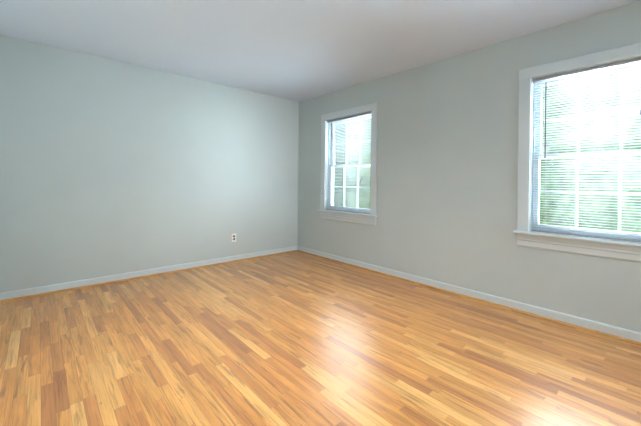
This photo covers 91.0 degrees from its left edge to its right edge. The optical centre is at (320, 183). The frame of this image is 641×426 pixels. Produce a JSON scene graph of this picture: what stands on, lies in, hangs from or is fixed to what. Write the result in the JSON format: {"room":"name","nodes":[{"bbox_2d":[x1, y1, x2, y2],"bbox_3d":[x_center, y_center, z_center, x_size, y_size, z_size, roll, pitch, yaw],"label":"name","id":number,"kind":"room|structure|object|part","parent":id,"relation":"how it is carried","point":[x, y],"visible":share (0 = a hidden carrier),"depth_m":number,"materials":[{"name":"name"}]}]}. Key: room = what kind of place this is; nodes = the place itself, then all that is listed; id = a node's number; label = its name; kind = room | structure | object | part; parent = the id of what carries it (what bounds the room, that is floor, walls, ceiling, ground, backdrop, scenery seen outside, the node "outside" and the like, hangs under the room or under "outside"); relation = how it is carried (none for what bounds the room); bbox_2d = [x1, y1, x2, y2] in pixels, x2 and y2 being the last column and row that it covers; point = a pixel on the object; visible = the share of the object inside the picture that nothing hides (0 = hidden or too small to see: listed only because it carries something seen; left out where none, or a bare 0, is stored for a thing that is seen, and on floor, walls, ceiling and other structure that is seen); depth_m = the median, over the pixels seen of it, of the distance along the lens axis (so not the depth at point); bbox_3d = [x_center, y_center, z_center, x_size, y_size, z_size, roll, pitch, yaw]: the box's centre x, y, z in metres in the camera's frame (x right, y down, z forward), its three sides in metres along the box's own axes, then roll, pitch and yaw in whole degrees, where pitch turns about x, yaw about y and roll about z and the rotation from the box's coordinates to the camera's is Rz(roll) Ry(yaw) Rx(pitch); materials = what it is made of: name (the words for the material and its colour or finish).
{"room":"empty room","nodes":[
{"label":"empty room","id":0,"kind":"room"},
{"bbox_2d":[0,34,298,292],"bbox_3d":[-1.694,-0.131,4.053,3.780,2.430,0.150,0,0,-42],"label":"wall","id":1,"kind":"structure","parent":0,"point":[108,167],"depth_m":3.53,"materials":[{"name":"paint"}]},
{"bbox_2d":[0,246,296,302],"bbox_3d":[-1.655,1.043,3.986,3.460,0.082,0.026,0,0,-42],"label":"baseboard","id":2,"kind":"structure","parent":1,"relation":"attached to","point":[41,289],"depth_m":3.53,"materials":[{"name":"white paint"}]},
{"bbox_2d":[231,233,235,241],"bbox_3d":[-1.209,0.752,4.395,0.070,0.115,0.008,0,0,-42],"label":"electrical outlet plate","id":3,"kind":"object","parent":1,"relation":"attached to","point":[233,237],"visible":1,"depth_m":4.39,"materials":[{"name":"plastic"}]},
{"bbox_2d":[0,251,640,425],"bbox_3d":[0.196,1.137,1.903,3.830,0.050,6.000,0,0,-42],"label":"floor","id":4,"kind":"structure","parent":0,"point":[296,338],"depth_m":2.01,"materials":[{"name":"brown wood"}]},
{"bbox_2d":[0,0,640,101],"bbox_3d":[0.222,-1.367,1.893,3.830,0.100,6.000,0,0,-42],"label":"ceiling","id":5,"kind":"structure","parent":0,"point":[298,50],"depth_m":2.76,"materials":[{"name":"white paint"}]},
{"bbox_2d":[298,1,640,332],"bbox_3d":[1.570,-0.093,3.121,0.170,2.430,5.600,0,0,-42],"label":"wall","id":6,"kind":"structure","parent":0,"point":[447,163],"depth_m":3.13,"materials":[{"name":"paint"}]},
{"bbox_2d":[318,103,377,225],"bbox_3d":[0.426,-0.248,4.394,0.272,1.550,1.083,0,0,-42],"label":"window","id":7,"kind":"structure","parent":6,"relation":"in","point":[359,218],"depth_m":4.48,"materials":[{"name":"white paint"}]},
{"bbox_2d":[327,112,370,213],"bbox_3d":[0.382,-0.271,4.353,0.044,1.318,0.851,0,0,-42],"label":"window blind","id":8,"kind":"object","parent":7,"relation":"attached to","point":[349,118],"visible":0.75,"depth_m":4.34,"materials":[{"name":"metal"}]},
{"bbox_3d":[0.441,-0.276,4.407,0.045,1.217,0.769,0,0,-42],"label":"glass","id":9,"kind":"part","parent":7,"relation":"part of","materials":[{"name":"clear glass"}]},
{"bbox_2d":[297,246,640,345],"bbox_3d":[1.490,1.080,3.065,0.013,0.082,5.600,0,0,-42],"label":"baseboard","id":10,"kind":"structure","parent":6,"relation":"attached to","point":[604,328],"depth_m":2.87,"materials":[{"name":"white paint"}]},
{"bbox_2d":[513,43,640,262],"bbox_3d":[2.165,-0.221,2.458,0.272,1.550,1.083,0,0,-42],"label":"window","id":11,"kind":"structure","parent":6,"relation":"in","point":[602,247],"depth_m":2.57,"materials":[{"name":"white paint"}]},
{"bbox_2d":[531,57,640,241],"bbox_3d":[2.120,-0.245,2.418,0.044,1.318,0.851,0,0,-42],"label":"window blind","id":12,"kind":"object","parent":11,"relation":"attached to","point":[594,69],"visible":0.98,"depth_m":2.46,"materials":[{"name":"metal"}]},
{"bbox_3d":[2.180,-0.250,2.471,0.045,1.217,0.769,0,0,-42],"label":"glass","id":13,"kind":"part","parent":11,"relation":"part of","materials":[{"name":"clear glass"}]},
{"label":"outside","id":14,"kind":"structure","parent":0,"visible":0},
{"bbox_2d":[345,69,640,232],"bbox_3d":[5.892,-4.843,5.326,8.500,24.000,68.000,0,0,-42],"label":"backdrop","id":15,"kind":"structure","parent":14,"point":[635,205],"depth_m":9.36,"materials":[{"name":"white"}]}
]}

